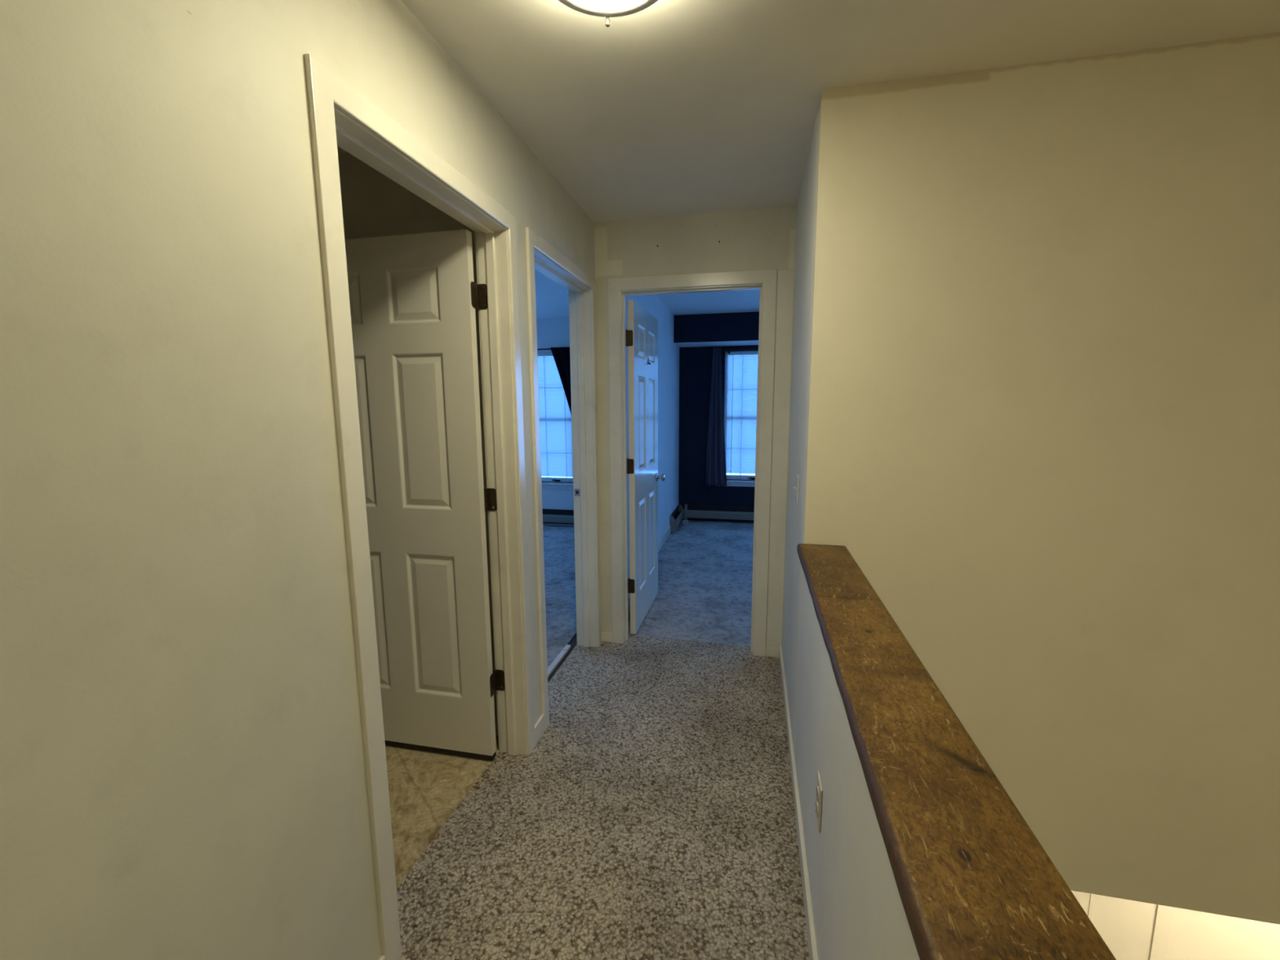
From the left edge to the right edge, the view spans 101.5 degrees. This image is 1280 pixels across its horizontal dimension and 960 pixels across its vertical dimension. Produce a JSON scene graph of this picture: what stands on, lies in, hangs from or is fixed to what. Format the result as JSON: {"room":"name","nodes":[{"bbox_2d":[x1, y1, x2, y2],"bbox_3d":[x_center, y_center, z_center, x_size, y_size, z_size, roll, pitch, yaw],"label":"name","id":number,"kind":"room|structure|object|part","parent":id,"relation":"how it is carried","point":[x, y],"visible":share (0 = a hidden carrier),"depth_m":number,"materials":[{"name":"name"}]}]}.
{"room":"upstairs hallway","nodes":[
{"label":"upstairs hallway","id":0,"kind":"room"},
{"bbox_2d":[0,0,679,959],"bbox_3d":[-0.392,-0.144,2.606,0.115,2.427,8.120,1,8,12],"label":"wall","id":1,"kind":"structure","parent":0,"point":[183,774],"depth_m":0.83,"materials":[{"name":"beige paint"}]},
{"bbox_2d":[378,955,385,959],"bbox_3d":[-0.909,1.392,0.067,0.011,0.062,2.564,1,8,12],"label":"baseboard","id":2,"kind":"structure","parent":1,"relation":"attached to","point":[382,957],"depth_m":1.30,"materials":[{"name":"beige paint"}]},
{"bbox_2d":[304,53,535,959],"bbox_3d":[-0.610,0.142,1.623,0.139,2.098,0.917,1,8,12],"label":"door frame","id":3,"kind":"structure","parent":1,"relation":"attached to","point":[340,116],"depth_m":1.35,"materials":[{"name":"beige paint"}]},
{"bbox_3d":[-0.672,0.141,1.636,0.012,2.098,0.917,1,8,12],"label":"casing","id":4,"kind":"part","parent":3,"relation":"part of","materials":[{"name":"beige paint"}]},
{"bbox_2d":[344,229,505,760],"bbox_3d":[-0.951,0.115,2.068,0.810,2.022,0.064,1,8,12],"label":"door","id":5,"kind":"structure","parent":1,"relation":"in","point":[414,300],"depth_m":2.00,"materials":[{"name":"white paint"}]},
{"bbox_2d":[534,714,544,744],"bbox_3d":[-0.435,1.072,2.246,0.012,0.080,0.107,1,8,12],"label":"baseboard","id":6,"kind":"structure","parent":1,"relation":"attached to","point":[540,725],"depth_m":2.24,"materials":[{"name":"beige paint"}]},
{"bbox_2d":[525,226,601,730],"bbox_3d":[-0.399,0.004,2.595,0.139,2.098,0.878,1,8,12],"label":"door frame","id":7,"kind":"structure","parent":1,"relation":"attached to","point":[541,256],"depth_m":2.88,"materials":[{"name":"beige paint"}]},
{"bbox_3d":[-0.461,0.002,2.608,0.012,2.098,0.878,1,8,12],"label":"casing","id":8,"kind":"part","parent":7,"relation":"part of","materials":[{"name":"beige paint"}]},
{"bbox_3d":[-0.359,0.072,2.990,0.032,0.042,0.003,1,8,12],"label":"strike plate","id":9,"kind":"part","parent":7,"relation":"part of","materials":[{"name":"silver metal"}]},
{"bbox_2d":[627,525,671,599],"bbox_3d":[0.059,0.739,4.566,0.013,0.085,2.660,1,8,12],"label":"baseboard","id":10,"kind":"structure","parent":1,"relation":"attached to","point":[664,537],"depth_m":5.40,"materials":[{"name":"beige paint"}]},
{"bbox_2d":[669,503,684,532],"bbox_3d":[0.443,0.444,6.184,0.074,0.188,0.717,1,8,12],"label":"baseboard heater","id":11,"kind":"object","parent":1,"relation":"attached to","point":[677,514],"visible":1,"depth_m":6.07,"materials":[{"name":"metal"}]},
{"bbox_3d":[0.417,0.442,6.190,0.020,0.175,0.715,1,8,12],"label":"panel","id":12,"kind":"part","parent":11,"relation":"part of","materials":[{"name":"white metal"}]},
{"bbox_2d":[536,317,573,525],"bbox_3d":[-1.720,-0.665,6.344,4.155,2.427,0.140,1,8,12],"label":"wall","id":13,"kind":"structure","parent":0,"point":[551,332],"depth_m":6.00,"materials":[{"name":"paint"}]},
{"bbox_2d":[537,348,551,350],"bbox_3d":[-1.015,-1.489,5.965,1.624,0.052,0.069,1,8,12],"label":"curtain rod","id":14,"kind":"object","parent":13,"relation":"attached to","point":[537,348],"visible":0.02,"depth_m":5.96,"materials":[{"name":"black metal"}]},
{"bbox_2d":[550,346,571,414],"bbox_3d":[-0.660,-0.608,5.954,0.712,1.780,0.045,1,8,12],"label":"curtain","id":15,"kind":"object","parent":14,"relation":"hanging from","point":[561,355],"visible":0.07,"depth_m":5.90,"materials":[{"name":"black fabric"}]},
{"bbox_2d":[537,351,573,479],"bbox_3d":[-1.233,-0.745,6.180,0.906,1.480,0.041,1,8,12],"label":"window","id":16,"kind":"structure","parent":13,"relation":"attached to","point":[555,416],"depth_m":6.14,"materials":[{"name":"white plastic"}]},
{"bbox_3d":[-1.220,-0.742,6.179,0.721,1.430,0.031,1,8,12],"label":"ladder cord","id":17,"kind":"part","parent":16,"relation":"part of","materials":[{"name":"white plastic"}]},
{"bbox_3d":[-1.229,-0.025,6.283,0.906,0.024,0.028,1,8,12],"label":"rail","id":18,"kind":"part","parent":16,"relation":"part of","materials":[{"name":"white plastic"}]},
{"bbox_2d":[541,476,573,489],"bbox_3d":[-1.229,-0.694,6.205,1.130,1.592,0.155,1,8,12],"label":"window sill","id":19,"kind":"structure","parent":13,"relation":"in","point":[545,485],"depth_m":6.22,"materials":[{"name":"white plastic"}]},
{"bbox_3d":[-1.232,0.038,6.276,1.130,0.022,0.090,1,8,12],"label":"sill","id":20,"kind":"part","parent":19,"relation":"part of","materials":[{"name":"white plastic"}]},
{"bbox_3d":[-1.220,-0.736,6.243,0.930,1.520,0.065,1,8,12],"label":"frame","id":21,"kind":"part","parent":19,"relation":"part of","materials":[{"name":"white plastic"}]},
{"bbox_2d":[542,508,573,524],"bbox_3d":[-1.128,0.441,6.262,2.602,0.188,0.074,1,8,12],"label":"baseboard heater","id":22,"kind":"object","parent":13,"relation":"attached to","point":[549,516],"visible":0.2,"depth_m":6.22,"materials":[{"name":"metal"}]},
{"bbox_3d":[-1.122,0.436,6.288,2.600,0.175,0.020,1,8,12],"label":"panel","id":23,"kind":"part","parent":22,"relation":"part of","materials":[{"name":"white metal"}]},
{"bbox_2d":[385,520,809,959],"bbox_3d":[-0.843,1.125,2.885,7.400,0.200,8.120,1,8,12],"label":"floor","id":24,"kind":"structure","parent":0,"point":[651,816],"depth_m":1.87,"materials":[{"name":"carpet"}]},
{"bbox_2d":[547,644,570,677],"bbox_3d":[-0.505,1.043,2.761,0.030,0.019,0.745,1,8,12],"label":"threshold strip","id":25,"kind":"object","parent":24,"relation":"on","point":[552,667],"visible":0.37,"depth_m":2.94,"materials":[{"name":"silver metal"}]},
{"bbox_2d":[682,520,688,524],"bbox_3d":[0.545,0.510,6.282,0.065,0.052,0.052,1,8,12],"label":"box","id":26,"kind":"object","parent":24,"relation":"on","point":[684,522],"visible":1,"depth_m":6.26,"materials":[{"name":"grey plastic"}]},
{"bbox_2d":[594,205,796,646],"bbox_3d":[1.189,-0.175,2.765,3.139,2.427,0.100,1,8,12],"label":"wall","id":27,"kind":"structure","parent":0,"point":[764,238],"depth_m":2.79,"materials":[{"name":"beige paint"}]},
{"bbox_2d":[600,631,612,642],"bbox_3d":[-0.203,0.953,3.170,0.074,0.055,0.012,1,8,12],"label":"baseboard","id":28,"kind":"structure","parent":27,"relation":"attached to","point":[605,637],"depth_m":3.16,"materials":[{"name":"beige paint"}]},
{"bbox_2d":[625,299,665,634],"bbox_3d":[0.032,-0.082,3.450,0.159,2.000,0.782,1,8,12],"label":"door","id":29,"kind":"structure","parent":27,"relation":"in","point":[642,333],"depth_m":3.31,"materials":[{"name":"white paint"}]},
{"bbox_3d":[0.149,-0.020,3.773,0.062,0.064,0.064,1,8,12],"label":"knob","id":30,"kind":"part","parent":29,"relation":"part of","materials":[{"name":"silver metal"}]},
{"bbox_2d":[607,268,777,656],"bbox_3d":[0.281,-0.059,2.978,0.902,2.108,0.124,1,8,12],"label":"door frame","id":31,"kind":"structure","parent":27,"relation":"attached to","point":[765,280],"depth_m":2.89,"materials":[{"name":"beige paint"}]},
{"bbox_2d":[765,646,779,657],"bbox_3d":[0.751,0.977,2.965,0.074,0.055,0.014,1,8,12],"label":"baseboard","id":32,"kind":"structure","parent":27,"relation":"attached to","point":[770,651],"depth_m":2.96,"materials":[{"name":"beige paint"}]},
{"bbox_2d":[766,269,794,648],"bbox_3d":[0.753,-0.063,2.820,0.085,2.045,0.007,1,8,12],"label":"trim","id":33,"kind":"structure","parent":27,"relation":"attached to","point":[785,278],"depth_m":2.81,"materials":[{"name":"beige paint"}]},
{"bbox_2d":[673,311,759,347],"bbox_3d":[1.931,-1.668,5.697,3.085,0.299,0.460,1,8,12],"label":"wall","id":34,"kind":"structure","parent":0,"point":[725,329],"depth_m":5.71,"materials":[{"name":"blue paint"}]},
{"bbox_2d":[678,345,758,522],"bbox_3d":[2.049,-0.655,6.126,3.185,2.427,0.140,1,8,12],"label":"wall","id":35,"kind":"structure","parent":0,"point":[695,363],"depth_m":6.35,"materials":[{"name":"blue paint"}]},
{"bbox_2d":[684,504,754,520],"bbox_3d":[1.949,0.434,6.192,2.852,0.188,0.074,1,8,12],"label":"baseboard heater","id":36,"kind":"object","parent":35,"relation":"attached to","point":[691,511],"visible":0.27,"depth_m":6.39,"materials":[{"name":"metal"}]},
{"bbox_3d":[1.954,0.429,6.218,2.850,0.175,0.020,1,8,12],"label":"panel","id":37,"kind":"part","parent":36,"relation":"part of","materials":[{"name":"white metal"}]},
{"bbox_2d":[724,351,755,486],"bbox_3d":[1.476,-0.715,6.213,1.145,1.602,0.155,1,8,12],"label":"window","id":38,"kind":"structure","parent":35,"relation":"in","point":[731,482],"depth_m":6.32,"materials":[{"name":"white plastic"}]},
{"bbox_3d":[1.473,0.022,6.285,1.145,0.022,0.090,1,8,12],"label":"sill","id":39,"kind":"part","parent":38,"relation":"part of","materials":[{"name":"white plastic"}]},
{"bbox_2d":[724,351,758,477],"bbox_3d":[1.472,-0.766,6.188,0.921,1.490,0.041,1,8,12],"label":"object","id":40,"kind":"structure","parent":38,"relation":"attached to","point":[741,370],"depth_m":6.24,"materials":[{"name":"white plastic"}]},
{"bbox_3d":[1.470,-0.763,6.191,0.754,1.440,0.031,1,8,12],"label":"ladder cord","id":41,"kind":"part","parent":40,"relation":"part of","materials":[{"name":"white fabric"}]},
{"bbox_3d":[1.476,-0.041,6.292,0.921,0.024,0.028,1,8,12],"label":"rail","id":42,"kind":"part","parent":40,"relation":"part of","materials":[{"name":"white plastic"}]},
{"bbox_2d":[723,348,758,353],"bbox_3d":[1.511,-1.495,6.001,1.099,0.052,0.096,1,8,12],"label":"curtain rod","id":43,"kind":"object","parent":35,"relation":"attached to","point":[724,349],"visible":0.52,"depth_m":6.05,"materials":[{"name":"black metal"}]},
{"bbox_2d":[706,347,726,485],"bbox_3d":[0.919,-0.738,6.209,0.252,1.630,0.054,1,8,12],"label":"curtain","id":44,"kind":"object","parent":43,"relation":"hanging from","point":[716,471],"visible":1,"depth_m":6.23,"materials":[{"name":"blue fabric"}]},
{"bbox_2d":[337,0,1279,319],"bbox_3d":[-0.868,-1.389,2.480,7.400,0.080,8.220,1,8,12],"label":"ceiling","id":45,"kind":"structure","parent":0,"point":[671,108],"depth_m":1.54,"materials":[{"name":"paint"}]},
{"bbox_2d":[558,0,657,26],"bbox_3d":[-0.073,-1.117,1.111,0.314,0.084,0.314,1,8,12],"label":"ceiling light","id":46,"kind":"object","parent":45,"relation":"attached to","point":[601,8],"visible":1,"depth_m":1.23,"materials":[{"name":"white glass"}]},
{"bbox_3d":[-0.073,-1.089,1.115,0.245,0.025,0.245,1,8,12],"label":"lamp shade","id":47,"kind":"part","parent":46,"relation":"part of","materials":[{"name":"white glass"}]},
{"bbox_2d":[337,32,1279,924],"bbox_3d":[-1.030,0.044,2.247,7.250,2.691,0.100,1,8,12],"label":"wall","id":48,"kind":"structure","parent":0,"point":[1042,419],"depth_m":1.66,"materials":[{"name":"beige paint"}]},
{"bbox_2d":[782,110,919,959],"bbox_3d":[0.385,1.461,0.796,0.115,5.107,4.500,1,8,12],"label":"wall","id":49,"kind":"structure","parent":0,"point":[859,913],"depth_m":1.27,"materials":[{"name":"paint"}]},
{"bbox_2d":[792,474,799,504],"bbox_3d":[0.646,0.038,2.174,0.021,0.116,0.072,1,8,12],"label":"light switch","id":50,"kind":"object","parent":49,"relation":"attached to","point":[796,488],"visible":1,"depth_m":2.15,"materials":[{"name":"beige plastic"}]},
{"bbox_3d":[0.653,0.038,2.173,0.006,0.116,0.072,1,8,12],"label":"plate","id":51,"kind":"part","parent":50,"relation":"part of","materials":[{"name":"white plastic"}]},
{"bbox_2d":[778,645,818,959],"bbox_3d":[0.322,1.279,0.784,0.013,0.072,4.500,1,8,12],"label":"baseboard","id":52,"kind":"structure","parent":49,"relation":"attached to","point":[812,946],"depth_m":1.67,"materials":[{"name":"beige paint"}]},
{"bbox_2d":[815,770,822,832],"bbox_3d":[0.450,0.810,1.319,0.009,0.118,0.073,1,8,12],"label":"wall outlet","id":53,"kind":"object","parent":49,"relation":"attached to","point":[819,785],"visible":1,"depth_m":1.30,"materials":[{"name":"beige plastic"}]},
{"bbox_2d":[815,800,817,816],"bbox_3d":[0.448,0.831,1.322,0.003,0.033,0.033,1,8,12],"label":"socket","id":54,"kind":"object","parent":53,"relation":"attached to","point":[816,802],"depth_m":1.32,"materials":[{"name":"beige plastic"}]},
{"bbox_2d":[816,786,818,800],"bbox_3d":[0.448,0.789,1.316,0.003,0.033,0.033,1,8,12],"label":"socket","id":55,"kind":"object","parent":53,"relation":"attached to","point":[817,787],"depth_m":1.31,"materials":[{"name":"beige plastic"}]},
{"bbox_2d":[796,543,1115,959],"bbox_3d":[0.278,0.486,0.165,0.168,0.029,3.503,1,8,12],"label":"wooden ledge","id":56,"kind":"object","parent":49,"relation":"on","point":[974,881],"visible":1,"depth_m":0.64,"materials":[{"name":"brown wood"}]},
{"bbox_2d":[1071,890,1279,959],"bbox_3d":[2.221,2.495,3.025,5.000,2.416,0.100,1,8,12],"label":"wall","id":57,"kind":"structure","parent":0,"point":[1126,926],"depth_m":2.81,"materials":[{"name":"paint"}]},
{"bbox_2d":[1088,893,1094,920],"bbox_3d":[2.499,2.509,2.913,0.020,2.416,0.002,1,8,12],"label":"trim","id":58,"kind":"structure","parent":57,"relation":"attached to","point":[1092,895],"depth_m":2.89,"materials":[{"name":"paint"}]},
{"bbox_2d":[1149,904,1174,959],"bbox_3d":[2.827,2.518,2.841,0.073,2.416,0.007,1,8,12],"label":"trim","id":59,"kind":"structure","parent":57,"relation":"attached to","point":[1164,914],"depth_m":2.83,"materials":[{"name":"paint"}]}
]}

